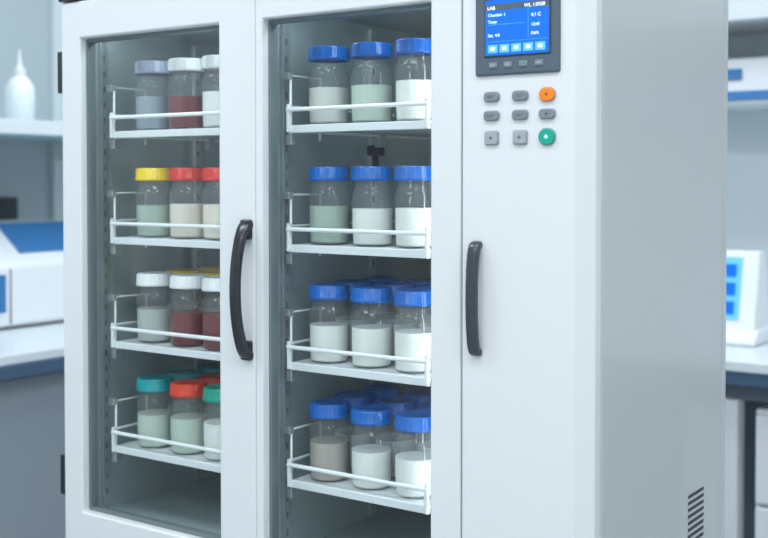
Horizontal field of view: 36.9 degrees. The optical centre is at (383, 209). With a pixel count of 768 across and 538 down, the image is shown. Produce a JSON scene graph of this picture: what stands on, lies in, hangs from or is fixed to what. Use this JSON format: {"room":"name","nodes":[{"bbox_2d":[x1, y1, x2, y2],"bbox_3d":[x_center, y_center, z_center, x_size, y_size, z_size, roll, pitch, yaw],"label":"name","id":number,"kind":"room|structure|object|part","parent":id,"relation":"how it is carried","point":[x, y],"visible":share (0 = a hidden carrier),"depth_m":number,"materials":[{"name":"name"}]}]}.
{"room":"laboratory","nodes":[
{"label":"laboratory","id":0,"kind":"room"},
{"bbox_2d":[0,0,49,219],"bbox_3d":[-2.415,-0.113,2.388,0.100,2.800,5.720,1,2,35],"label":"wall","id":1,"kind":"structure","parent":0,"point":[24,24],"depth_m":3.97,"materials":[{"name":"paint"}]},
{"bbox_2d":[0,197,17,219],"bbox_3d":[-1.281,0.003,3.898,0.014,0.090,0.090,1,2,35],"label":"wall socket","id":2,"kind":"object","parent":1,"relation":"attached to","point":[8,206],"visible":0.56,"depth_m":3.90,"materials":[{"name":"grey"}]},
{"bbox_2d":[0,0,62,220],"bbox_3d":[-1.127,-0.245,3.637,0.559,1.100,2.050,1,2,35],"label":"wall shelf","id":3,"kind":"object","parent":1,"relation":"attached to","point":[51,130],"visible":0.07,"depth_m":4.04,"materials":[{"name":"white"}]},
{"bbox_2d":[4,49,34,119],"bbox_3d":[-1.109,-0.374,3.504,0.090,0.228,0.090,1,2,35],"label":"wash bottle","id":4,"kind":"object","parent":3,"relation":"on","point":[19,92],"visible":0.84,"depth_m":3.47,"materials":[{"name":"white plastic"}]},
{"bbox_2d":[462,0,601,537],"bbox_3d":[0.174,0.117,1.371,0.168,0.865,0.034,1,2,35],"label":"door","id":5,"kind":"structure","parent":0,"point":[531,398],"depth_m":1.35,"materials":[{"name":"white metal"}]},
{"bbox_2d":[465,241,481,355],"bbox_3d":[0.108,0.107,1.387,0.015,0.140,0.018,1,2,35],"label":"door handle","id":6,"kind":"object","parent":5,"relation":"attached to","point":[473,253],"visible":1,"depth_m":1.38,"materials":[{"name":"grey plastic"}]},
{"bbox_2d":[476,0,560,145],"bbox_3d":[0.156,-0.175,1.353,0.112,0.200,0.008,1,2,35],"label":"control panel","id":7,"kind":"object","parent":5,"relation":"attached to","point":[513,37],"depth_m":1.35,"materials":[{"name":"plastic"}]},
{"bbox_2d":[727,33,767,284],"bbox_3d":[1.612,-0.131,3.108,5.850,2.800,0.100,1,2,35],"label":"wall","id":8,"kind":"structure","parent":0,"point":[747,135],"depth_m":3.42,"materials":[{"name":"paint"}]},
{"bbox_2d":[728,0,767,35],"bbox_3d":[1.251,-0.843,3.056,2.800,0.675,0.369,1,2,35],"label":"upper cabinet","id":9,"kind":"object","parent":8,"relation":"attached to","point":[745,17],"visible":0.04,"depth_m":3.08,"materials":[{"name":"white"}]},
{"bbox_3d":[0.963,-0.838,3.059,0.445,0.665,0.018,1,2,35],"label":"cabinet door","id":10,"kind":"part","parent":9,"relation":"part of","materials":[{"name":"paint"}]},
{"bbox_2d":[728,90,767,110],"bbox_3d":[1.312,-0.227,3.072,2.700,0.192,0.299,1,2,35],"label":"wall shelf","id":11,"kind":"object","parent":8,"relation":"attached to","point":[750,100],"visible":0.02,"depth_m":3.13,"materials":[{"name":"white"}]},
{"bbox_2d":[728,56,767,90],"bbox_3d":[0.981,-0.367,3.292,0.900,0.109,0.236,1,2,35],"label":"case","id":12,"kind":"object","parent":11,"relation":"on","point":[744,74],"visible":0.3,"depth_m":3.15,"materials":[{"name":"white plastic"}]},
{"bbox_3d":[-0.037,1.379,0.810,5.850,0.100,5.820,1,2,35],"label":"floor","id":13,"kind":"structure","parent":0,"visible":0},
{"bbox_2d":[0,322,65,537],"bbox_3d":[-1.355,0.814,3.060,0.884,0.912,3.400,1,2,35],"label":"lab bench","id":14,"kind":"object","parent":13,"relation":"on","point":[32,380],"visible":0.02,"depth_m":2.99,"materials":[{"name":"white"}]},
{"bbox_2d":[0,219,63,329],"bbox_3d":[-1.237,0.194,3.462,0.375,0.308,0.720,1,2,35],"label":"instrument","id":15,"kind":"object","parent":14,"relation":"on","point":[31,250],"visible":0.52,"depth_m":3.45,"materials":[{"name":"white plastic"}]},
{"bbox_2d":[724,342,767,537],"bbox_3d":[1.813,0.831,2.550,4.650,0.905,0.619,1,2,35],"label":"lab bench","id":16,"kind":"object","parent":13,"relation":"on","point":[746,391],"visible":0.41,"depth_m":2.88,"materials":[{"name":"white"}]},
{"bbox_3d":[0.872,0.874,2.922,0.065,0.800,0.060,1,2,35],"label":"bench leg","id":17,"kind":"part","parent":16,"relation":"part of","materials":[{"name":"white metal"}]},
{"bbox_2d":[726,250,767,346],"bbox_3d":[0.938,0.235,3.213,0.260,0.249,0.218,1,2,35],"label":"instrument","id":18,"kind":"object","parent":16,"relation":"on","point":[746,273],"visible":0.27,"depth_m":3.13,"materials":[{"name":"white plastic"}]},
{"bbox_3d":[1.976,0.839,2.782,4.650,0.877,0.045,1,2,35],"label":"panel","id":19,"kind":"part","parent":16,"relation":"part of","materials":[{"name":"blue"}]},
{"bbox_3d":[1.087,0.619,2.739,0.400,0.220,0.020,1,2,35],"label":"drawer","id":20,"kind":"part","parent":16,"relation":"part of","materials":[{"name":"white"}]},
{"bbox_3d":[1.087,0.848,2.745,0.400,0.220,0.020,1,2,35],"label":"drawer","id":21,"kind":"part","parent":16,"relation":"part of","materials":[{"name":"white"}]},
{"bbox_3d":[1.410,0.846,2.835,0.835,0.700,0.500,1,2,35],"label":"drawer","id":22,"kind":"part","parent":16,"relation":"part of","materials":[{"name":"white"}]},
{"bbox_3d":[-0.417,1.230,1.907,0.060,0.082,0.060,1,2,35],"label":"caster fork","id":23,"kind":"object","parent":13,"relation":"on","visible":0},
{"bbox_3d":[-0.064,0.395,1.833,0.743,1.595,0.429,1,2,35],"label":"shell","id":24,"kind":"object","parent":23,"relation":"on","visible":0},
{"bbox_2d":[57,52,61,93],"bbox_3d":[-0.494,-0.220,1.858,0.023,0.066,0.066,1,2,35],"label":"hinge","id":25,"kind":"object","parent":24,"relation":"attached to","point":[59,54],"visible":0.23,"depth_m":1.83,"materials":[{"name":"black metal"}]},
{"bbox_2d":[60,454,64,493],"bbox_3d":[-0.494,0.425,1.875,0.023,0.064,0.066,1,2,35],"label":"hinge","id":26,"kind":"object","parent":24,"relation":"attached to","point":[62,456],"visible":0.21,"depth_m":1.85,"materials":[{"name":"black metal"}]},
{"bbox_2d":[62,0,256,537],"bbox_3d":[-0.337,0.107,1.729,0.408,0.865,0.030,1,2,35],"label":"door","id":27,"kind":"structure","parent":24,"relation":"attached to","point":[84,20],"depth_m":1.66,"materials":[{"name":"white metal"}]},
{"bbox_2d":[86,25,220,537],"bbox_3d":[-0.344,0.106,1.741,0.296,0.746,0.016,1,2,35],"label":"door gasket","id":28,"kind":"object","parent":27,"relation":"attached to","point":[94,505],"depth_m":1.82,"materials":[{"name":"grey rubber"}]},
{"bbox_2d":[229,222,253,358],"bbox_3d":[-0.199,0.112,1.595,0.021,0.195,0.032,1,2,35],"label":"door handle","id":29,"kind":"object","parent":27,"relation":"attached to","point":[242,231],"depth_m":1.59,"materials":[{"name":"black plastic"}]},
{"bbox_2d":[240,219,252,360],"bbox_3d":[-0.192,0.112,1.605,0.019,0.197,0.008,1,2,35],"label":"handle mount","id":30,"kind":"object","parent":27,"relation":"attached to","point":[250,343],"depth_m":1.60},
{"bbox_2d":[96,9,430,537],"bbox_3d":[-0.067,0.100,1.815,0.706,0.797,0.408,1,2,35],"label":"liner","id":31,"kind":"object","parent":24,"relation":"attached to","point":[160,490],"visible":0.28,"depth_m":1.87,"materials":[{"name":"grey metal"}]},
{"bbox_2d":[99,42,109,505],"bbox_3d":[-0.452,0.099,1.862,0.006,0.765,0.014,1,2,35],"label":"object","id":32,"kind":"object","parent":31,"relation":"attached to","point":[103,97],"visible":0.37,"depth_m":1.86,"materials":[{"name":"silver metal"}]},
{"bbox_2d":[103,55,107,493],"bbox_3d":[-0.450,0.106,1.860,0.001,0.710,0.004,1,2,35],"label":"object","id":33,"kind":"object","parent":32,"relation":"attached to","point":[104,88],"depth_m":1.86,"materials":[{"name":"grey metal"}]},
{"bbox_2d":[106,85,219,150],"bbox_3d":[-0.208,-0.148,1.879,0.320,0.102,0.365,1,2,35],"label":"shelf","id":34,"kind":"object","parent":31,"relation":"attached to","point":[209,134],"visible":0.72,"depth_m":1.79,"materials":[{"name":"white metal"}]},
{"bbox_2d":[134,61,171,130],"bbox_3d":[-0.364,-0.179,1.816,0.059,0.108,0.059,1,2,30],"label":"jar","id":35,"kind":"object","parent":34,"relation":"on","point":[144,104],"visible":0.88,"depth_m":1.79,"materials":[{"name":"clear plastic"}]},
{"bbox_3d":[-0.307,-0.143,1.730,0.307,0.006,0.006,1,2,35],"label":"rail","id":36,"kind":"part","parent":34,"relation":"part of","materials":[{"name":"white metal"}]},
{"bbox_3d":[-0.200,-0.120,1.878,0.303,0.011,0.360,1,2,35],"label":"shelf plate","id":37,"kind":"part","parent":34,"relation":"part of","materials":[{"name":"white metal"}]},
{"bbox_2d":[167,58,205,128],"bbox_3d":[-0.304,-0.178,1.774,0.059,0.108,0.059,-1,2,-38],"label":"jar","id":38,"kind":"object","parent":34,"relation":"on","point":[177,104],"visible":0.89,"depth_m":1.75,"materials":[{"name":"clear plastic"}]},
{"bbox_2d":[201,55,218,127],"bbox_3d":[-0.246,-0.177,1.733,0.059,0.108,0.059,1,2,28],"label":"jar","id":39,"kind":"object","parent":34,"relation":"on","point":[210,99],"visible":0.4,"depth_m":1.71,"materials":[{"name":"clear plastic"}]},
{"bbox_2d":[107,191,219,254],"bbox_3d":[-0.208,0.018,1.884,0.320,0.102,0.365,1,2,35],"label":"shelf","id":40,"kind":"object","parent":31,"relation":"attached to","point":[198,242],"visible":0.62,"depth_m":1.78,"materials":[{"name":"white metal"}]},
{"bbox_2d":[135,168,171,236],"bbox_3d":[-0.363,-0.012,1.821,0.059,0.108,0.059,0,2,-16],"label":"jar","id":41,"kind":"object","parent":40,"relation":"on","point":[145,213],"visible":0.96,"depth_m":1.80,"materials":[{"name":"clear plastic"}]},
{"bbox_3d":[-0.307,0.024,1.734,0.307,0.006,0.006,1,2,35],"label":"rail","id":42,"kind":"part","parent":40,"relation":"part of","materials":[{"name":"white metal"}]},
{"bbox_3d":[-0.200,0.047,1.882,0.303,0.011,0.360,1,2,35],"label":"shelf plate","id":43,"kind":"part","parent":40,"relation":"part of","materials":[{"name":"white metal"}]},
{"bbox_2d":[168,168,206,238],"bbox_3d":[-0.303,-0.011,1.778,0.059,0.108,0.059,1,2,22],"label":"jar","id":44,"kind":"object","parent":40,"relation":"on","point":[185,213],"visible":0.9,"depth_m":1.75,"materials":[{"name":"beige glass"}]},
{"bbox_2d":[202,167,219,239],"bbox_3d":[-0.246,-0.010,1.738,0.059,0.108,0.059,0,2,2],"label":"jar","id":45,"kind":"object","parent":40,"relation":"on","point":[211,212],"visible":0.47,"depth_m":1.71,"materials":[{"name":"clear plastic"}]},
{"bbox_2d":[108,293,219,360],"bbox_3d":[-0.208,0.184,1.888,0.320,0.102,0.365,1,2,35],"label":"shelf","id":46,"kind":"object","parent":31,"relation":"attached to","point":[168,348],"visible":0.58,"depth_m":1.78,"materials":[{"name":"white metal"}]},
{"bbox_2d":[136,271,172,342],"bbox_3d":[-0.363,0.153,1.825,0.059,0.108,0.059,0,2,7],"label":"jar","id":47,"kind":"object","parent":46,"relation":"on","point":[157,318],"visible":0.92,"depth_m":1.80,"materials":[{"name":"clear plastic"}]},
{"bbox_3d":[-0.307,0.189,1.738,0.307,0.006,0.006,1,2,35],"label":"rail","id":48,"kind":"part","parent":46,"relation":"part of","materials":[{"name":"white metal"}]},
{"bbox_3d":[-0.200,0.212,1.887,0.303,0.011,0.360,1,2,35],"label":"shelf plate","id":49,"kind":"part","parent":46,"relation":"part of","materials":[{"name":"white metal"}]},
{"bbox_2d":[166,269,201,310],"bbox_3d":[-0.327,0.152,1.883,0.059,0.108,0.059,1,2,20],"label":"jar","id":50,"kind":"object","parent":46,"relation":"on","point":[177,306],"visible":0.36,"depth_m":1.86,"materials":[{"name":"glass"}]},
{"bbox_2d":[169,274,206,346],"bbox_3d":[-0.303,0.154,1.782,0.059,0.108,0.059,0,2,-17],"label":"jar","id":51,"kind":"object","parent":46,"relation":"on","point":[182,321],"visible":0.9,"depth_m":1.76,"materials":[{"name":"clear plastic"}]},
{"bbox_2d":[196,266,219,304],"bbox_3d":[-0.287,0.150,1.940,0.059,0.108,0.059,-1,2,-32],"label":"jar","id":52,"kind":"object","parent":46,"relation":"on","point":[206,301],"visible":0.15,"depth_m":1.92,"materials":[{"name":"clear glass"}]},
{"bbox_2d":[198,271,219,311],"bbox_3d":[-0.268,0.153,1.841,0.059,0.108,0.059,1,2,36],"label":"jar","id":53,"kind":"object","parent":46,"relation":"on","point":[212,307],"visible":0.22,"depth_m":1.83,"materials":[{"name":"clear glass"}]},
{"bbox_2d":[201,276,219,350],"bbox_3d":[-0.247,0.155,1.743,0.059,0.108,0.059,1,2,30],"label":"jar","id":54,"kind":"object","parent":46,"relation":"on","point":[211,320],"visible":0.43,"depth_m":1.72,"materials":[{"name":"clear plastic"}]},
{"bbox_2d":[108,394,220,472],"bbox_3d":[-0.208,0.350,1.892,0.320,0.102,0.365,1,2,35],"label":"shelf","id":55,"kind":"object","parent":31,"relation":"attached to","point":[165,453],"visible":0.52,"depth_m":1.78,"materials":[{"name":"white metal"}]},
{"bbox_2d":[136,375,173,446],"bbox_3d":[-0.364,0.320,1.830,0.059,0.108,0.059,1,2,21],"label":"jar","id":56,"kind":"object","parent":55,"relation":"on","point":[156,423],"visible":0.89,"depth_m":1.81,"materials":[{"name":"white glass"}]},
{"bbox_3d":[-0.307,0.355,1.743,0.307,0.006,0.006,1,2,35],"label":"rail","id":57,"kind":"part","parent":55,"relation":"part of","materials":[{"name":"white metal"}]},
{"bbox_3d":[-0.200,0.378,1.891,0.303,0.011,0.360,1,2,35],"label":"shelf plate","id":58,"kind":"part","parent":55,"relation":"part of","materials":[{"name":"white metal"}]},
{"bbox_2d":[167,369,201,414],"bbox_3d":[-0.327,0.318,1.887,0.059,0.108,0.059,-1,2,-23],"label":"jar","id":59,"kind":"object","parent":55,"relation":"on","point":[177,374],"visible":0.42,"depth_m":1.87,"materials":[{"name":"clear plastic"}]},
{"bbox_2d":[169,379,206,453],"bbox_3d":[-0.303,0.321,1.787,0.059,0.108,0.059,-1,2,-23],"label":"jar","id":60,"kind":"object","parent":55,"relation":"on","point":[188,428],"visible":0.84,"depth_m":1.76,"materials":[{"name":"white glass"}]},
{"bbox_2d":[197,363,219,408],"bbox_3d":[-0.287,0.317,1.944,0.059,0.108,0.059,-1,2,-21],"label":"jar","id":61,"kind":"object","parent":55,"relation":"on","point":[211,367],"visible":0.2,"depth_m":1.92,"materials":[{"name":"clear plastic"}]},
{"bbox_2d":[199,373,220,419],"bbox_3d":[-0.268,0.319,1.845,0.059,0.108,0.059,0,2,0],"label":"jar","id":62,"kind":"object","parent":55,"relation":"on","point":[211,378],"visible":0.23,"depth_m":1.83,"materials":[{"name":"clear plastic"}]},
{"bbox_2d":[202,384,220,460],"bbox_3d":[-0.246,0.322,1.746,0.059,0.108,0.059,1,2,29],"label":"jar","id":63,"kind":"object","parent":55,"relation":"on","point":[211,393],"visible":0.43,"depth_m":1.72,"materials":[{"name":"white glass"}]},
{"bbox_2d":[193,46,201,478],"bbox_3d":[-0.330,0.094,2.035,0.006,0.765,0.014,1,2,35],"label":"shelf support rail","id":64,"kind":"object","parent":31,"relation":"attached to","point":[196,49],"visible":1,"depth_m":2.03,"materials":[{"name":"silver metal"}]},
{"bbox_2d":[197,80,199,365],"bbox_3d":[-0.328,0.102,2.034,0.001,0.710,0.004,1,2,35],"label":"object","id":65,"kind":"object","parent":64,"relation":"attached to","point":[197,80],"depth_m":2.03,"materials":[{"name":"grey metal"}]},
{"bbox_2d":[280,24,289,537],"bbox_3d":[-0.141,0.104,1.642,0.006,0.765,0.014,1,2,35],"label":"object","id":66,"kind":"object","parent":31,"relation":"attached to","point":[284,28],"visible":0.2,"depth_m":1.64,"materials":[{"name":"silver metal"}]},
{"bbox_2d":[285,39,287,535],"bbox_3d":[-0.139,0.112,1.641,0.001,0.710,0.004,1,2,35],"label":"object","id":67,"kind":"object","parent":66,"relation":"attached to","point":[285,39],"depth_m":1.64,"materials":[{"name":"grey metal"}]},
{"bbox_2d":[282,420,430,514],"bbox_3d":[0.059,0.355,1.704,0.248,0.102,0.365,1,2,35],"label":"shelf","id":68,"kind":"object","parent":31,"relation":"attached to","point":[387,496],"visible":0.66,"depth_m":1.57,"materials":[{"name":"white metal"}]},
{"bbox_2d":[309,398,349,481],"bbox_3d":[-0.077,0.325,1.627,0.059,0.108,0.059,0,2,0],"label":"jar","id":69,"kind":"object","parent":68,"relation":"on","point":[326,452],"visible":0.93,"depth_m":1.61,"materials":[{"name":"clear plastic"}]},
{"bbox_2d":[334,391,372,469],"bbox_3d":[-0.044,0.323,1.688,0.059,0.108,0.059,-1,2,-27],"label":"jar","id":70,"kind":"object","parent":68,"relation":"on","point":[360,435],"visible":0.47,"depth_m":1.67,"materials":[{"name":"clear plastic"}]},
{"bbox_3d":[-0.040,0.360,1.554,0.234,0.006,0.006,1,2,35],"label":"rail","id":71,"kind":"part","parent":68,"relation":"part of","materials":[{"name":"white metal"}]},
{"bbox_3d":[0.067,0.383,1.702,0.230,0.011,0.360,1,2,35],"label":"shelf plate","id":72,"kind":"part","parent":68,"relation":"part of","materials":[{"name":"white metal"}]},
{"bbox_2d":[350,404,392,488],"bbox_3d":[-0.017,0.326,1.585,0.059,0.108,0.059,1,2,42],"label":"jar","id":73,"kind":"object","parent":68,"relation":"on","point":[368,460],"visible":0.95,"depth_m":1.56,"materials":[{"name":"clear plastic"}]},
{"bbox_2d":[362,384,399,443],"bbox_3d":[-0.004,0.322,1.745,0.059,0.108,0.059,-1,2,-25],"label":"jar","id":74,"kind":"object","parent":68,"relation":"on","point":[377,390],"visible":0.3,"depth_m":1.72,"materials":[{"name":"clear plastic"}]},
{"bbox_2d":[375,396,415,477],"bbox_3d":[0.016,0.324,1.645,0.059,0.108,0.059,0,2,-12],"label":"jar","id":75,"kind":"object","parent":68,"relation":"on","point":[403,442],"visible":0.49,"depth_m":1.63,"materials":[{"name":"clear plastic"}]},
{"bbox_2d":[394,410,430,498],"bbox_3d":[0.043,0.327,1.543,0.059,0.108,0.059,0,2,11],"label":"jar","id":76,"kind":"object","parent":68,"relation":"on","point":[411,467],"visible":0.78,"depth_m":1.52,"materials":[{"name":"clear plastic"}]},
{"bbox_2d":[403,389,430,450],"bbox_3d":[0.057,0.323,1.702,0.059,0.108,0.059,0,2,11],"label":"jar","id":77,"kind":"object","parent":68,"relation":"on","point":[420,396],"visible":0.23,"depth_m":1.68,"materials":[{"name":"clear plastic"}]},
{"bbox_2d":[417,402,430,452],"bbox_3d":[0.075,0.325,1.603,0.059,0.108,0.059,0,2,-6],"label":"jar","id":78,"kind":"object","parent":68,"relation":"on","point":[424,446],"visible":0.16,"depth_m":1.59,"materials":[{"name":"clear plastic"}]},
{"bbox_2d":[282,73,430,147],"bbox_3d":[0.059,-0.144,1.691,0.248,0.102,0.365,1,2,35],"label":"shelf","id":79,"kind":"object","parent":31,"relation":"attached to","point":[423,127],"visible":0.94,"depth_m":1.58,"materials":[{"name":"white metal"}]},
{"bbox_2d":[308,45,348,123],"bbox_3d":[-0.078,-0.174,1.615,0.059,0.108,0.059,0,2,-11],"label":"jar","id":80,"kind":"object","parent":79,"relation":"on","point":[318,96],"visible":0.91,"depth_m":1.59,"materials":[{"name":"clear plastic"}]},
{"bbox_3d":[-0.040,-0.138,1.541,0.234,0.006,0.006,1,2,35],"label":"rail","id":81,"kind":"part","parent":79,"relation":"part of","materials":[{"name":"white metal"}]},
{"bbox_3d":[0.067,-0.115,1.690,0.230,0.011,0.360,1,2,35],"label":"shelf plate","id":82,"kind":"part","parent":79,"relation":"part of","materials":[{"name":"white metal"}]},
{"bbox_2d":[350,42,392,122],"bbox_3d":[-0.017,-0.173,1.572,0.059,0.108,0.059,0,2,-13],"label":"jar","id":83,"kind":"object","parent":79,"relation":"on","point":[370,93],"visible":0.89,"depth_m":1.55,"materials":[{"name":"clear plastic"}]},
{"bbox_2d":[394,38,430,120],"bbox_3d":[0.043,-0.172,1.530,0.059,0.108,0.059,1,2,42],"label":"jar","id":84,"kind":"object","parent":79,"relation":"on","point":[406,90],"visible":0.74,"depth_m":1.51,"materials":[{"name":"clear plastic"}]},
{"bbox_2d":[282,307,430,386],"bbox_3d":[0.059,0.189,1.700,0.248,0.102,0.365,1,2,35],"label":"shelf","id":85,"kind":"object","parent":31,"relation":"attached to","point":[346,368],"visible":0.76,"depth_m":1.56,"materials":[{"name":"white metal"}]},
{"bbox_2d":[308,283,349,362],"bbox_3d":[-0.077,0.159,1.623,0.059,0.108,0.059,-1,2,-20],"label":"jar","id":86,"kind":"object","parent":85,"relation":"on","point":[326,335],"visible":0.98,"depth_m":1.60,"materials":[{"name":"clear plastic"}]},
{"bbox_2d":[334,279,372,356],"bbox_3d":[-0.044,0.157,1.683,0.059,0.108,0.059,0,2,-16],"label":"jar","id":87,"kind":"object","parent":85,"relation":"on","point":[352,320],"visible":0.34,"depth_m":1.66,"materials":[{"name":"clear plastic"}]},
{"bbox_3d":[-0.040,0.194,1.550,0.234,0.006,0.006,1,2,35],"label":"rail","id":88,"kind":"part","parent":85,"relation":"part of","materials":[{"name":"white metal"}]},
{"bbox_3d":[0.067,0.217,1.698,0.230,0.011,0.360,1,2,35],"label":"shelf plate","id":89,"kind":"part","parent":85,"relation":"part of","materials":[{"name":"white metal"}]},
{"bbox_2d":[351,285,392,367],"bbox_3d":[-0.017,0.160,1.580,0.059,0.108,0.059,1,2,20],"label":"jar","id":90,"kind":"object","parent":85,"relation":"on","point":[366,338],"visible":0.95,"depth_m":1.56,"materials":[{"name":"clear plastic"}]},
{"bbox_2d":[362,276,399,323],"bbox_3d":[-0.004,0.155,1.740,0.059,0.108,0.059,1,2,24],"label":"jar","id":91,"kind":"object","parent":85,"relation":"on","point":[378,315],"visible":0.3,"depth_m":1.72,"materials":[{"name":"clear glass"}]},
{"bbox_2d":[375,282,415,360],"bbox_3d":[0.016,0.158,1.640,0.059,0.108,0.059,-1,2,-19],"label":"jar","id":92,"kind":"object","parent":85,"relation":"on","point":[396,324],"visible":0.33,"depth_m":1.62,"materials":[{"name":"clear plastic"}]},
{"bbox_2d":[393,288,430,372],"bbox_3d":[0.042,0.161,1.539,0.059,0.108,0.059,1,2,29],"label":"jar","id":93,"kind":"object","parent":85,"relation":"on","point":[410,343],"visible":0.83,"depth_m":1.52,"materials":[{"name":"clear plastic"}]},
{"bbox_2d":[403,278,430,328],"bbox_3d":[0.057,0.157,1.698,0.059,0.108,0.059,1,2,24],"label":"jar","id":94,"kind":"object","parent":85,"relation":"on","point":[422,319],"visible":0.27,"depth_m":1.68,"materials":[{"name":"clear plastic"}]},
{"bbox_2d":[417,284,430,328],"bbox_3d":[0.075,0.159,1.599,0.059,0.108,0.059,0,2,2],"label":"jar","id":95,"kind":"object","parent":85,"relation":"on","point":[428,286],"visible":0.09,"depth_m":1.60,"materials":[{"name":"clear plastic"}]},
{"bbox_2d":[282,192,430,263],"bbox_3d":[0.059,0.023,1.695,0.248,0.102,0.365,1,2,35],"label":"shelf","id":96,"kind":"object","parent":31,"relation":"attached to","point":[349,248],"visible":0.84,"depth_m":1.56,"materials":[{"name":"white metal"}]},
{"bbox_2d":[308,166,349,244],"bbox_3d":[-0.077,-0.007,1.619,0.059,0.108,0.059,0,2,11],"label":"jar","id":97,"kind":"object","parent":96,"relation":"on","point":[321,216],"visible":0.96,"depth_m":1.60,"materials":[{"name":"glass"}]},
{"bbox_3d":[-0.040,0.029,1.546,0.234,0.006,0.006,1,2,35],"label":"rail","id":98,"kind":"part","parent":96,"relation":"part of","materials":[{"name":"white metal"}]},
{"bbox_3d":[0.067,0.052,1.694,0.230,0.011,0.360,1,2,35],"label":"shelf plate","id":99,"kind":"part","parent":96,"relation":"part of","materials":[{"name":"white metal"}]},
{"bbox_2d":[351,166,393,245],"bbox_3d":[-0.016,-0.006,1.575,0.059,0.108,0.059,0,2,7],"label":"jar","id":100,"kind":"object","parent":96,"relation":"on","point":[362,218],"visible":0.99,"depth_m":1.55,"materials":[{"name":"white glass"}]},
{"bbox_2d":[394,166,430,247],"bbox_3d":[0.043,-0.005,1.534,0.059,0.108,0.059,-1,2,-26],"label":"jar","id":101,"kind":"object","parent":96,"relation":"on","point":[406,218],"visible":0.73,"depth_m":1.51,"materials":[{"name":"white glass"}]},
{"bbox_2d":[368,30,375,514],"bbox_3d":[-0.019,0.100,1.815,0.006,0.765,0.014,1,2,35],"label":"shelf support rail","id":102,"kind":"object","parent":31,"relation":"attached to","point":[371,33],"visible":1,"depth_m":1.81,"materials":[{"name":"silver metal"}]},
{"bbox_2d":[373,68,374,403],"bbox_3d":[-0.016,0.108,1.814,0.001,0.710,0.004,1,2,35],"label":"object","id":103,"kind":"object","parent":102,"relation":"attached to","point":[373,68],"depth_m":1.81,"materials":[{"name":"grey metal"}]},
{"bbox_2d":[367,145,383,165],"bbox_3d":[-0.013,-0.079,1.805,0.022,0.044,0.020,1,2,35],"label":"clip","id":104,"kind":"object","parent":31,"relation":"attached to","point":[374,151],"visible":0.77,"depth_m":1.80,"materials":[{"name":"grey plastic"}]},
{"bbox_2d":[256,0,462,537],"bbox_3d":[-0.034,0.113,1.515,0.332,0.865,0.030,1,2,35],"label":"door","id":105,"kind":"structure","parent":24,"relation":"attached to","point":[446,15],"depth_m":1.43,"materials":[{"name":"white metal"}]},
{"bbox_2d":[268,3,430,537],"bbox_3d":[-0.043,0.112,1.529,0.276,0.746,0.016,1,2,35],"label":"door gasket","id":106,"kind":"object","parent":105,"relation":"attached to","point":[272,24],"depth_m":1.60,"materials":[{"name":"grey"}]},
{"bbox_2d":[600,0,724,537],"bbox_3d":[0.302,0.401,1.574,0.184,1.595,0.429,1,2,35],"label":"panel","id":107,"kind":"object","parent":24,"relation":"attached to","point":[662,186],"visible":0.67,"depth_m":1.49,"materials":[{"name":"grey metal"}]},
{"bbox_2d":[688,486,703,537],"bbox_3d":[0.433,0.462,1.603,0.003,0.142,0.060,1,2,35],"label":"vents","id":108,"kind":"object","parent":107,"relation":"attached to","point":[701,488],"visible":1,"depth_m":1.60,"materials":[{"name":"grey metal"}]},
{"bbox_2d":[721,0,728,537],"bbox_3d":[0.498,0.394,1.691,0.002,1.583,0.012,1,2,35],"label":"side seam","id":109,"kind":"object","parent":107,"relation":"attached to","point":[726,1],"visible":1,"depth_m":1.68,"materials":[{"name":"paint"}]},
{"bbox_3d":[-0.129,-0.362,1.575,0.911,0.069,0.031,1,2,35],"label":"cap","id":110,"kind":"object","parent":24,"relation":"attached to","visible":0},
{"bbox_2d":[58,0,83,2],"bbox_3d":[-0.488,-0.335,1.822,0.045,0.012,0.034,1,2,35],"label":"cap","id":111,"kind":"object","parent":110,"relation":"attached to","point":[61,1],"visible":0.46,"depth_m":1.81,"materials":[{"name":"black plastic"}]}
]}

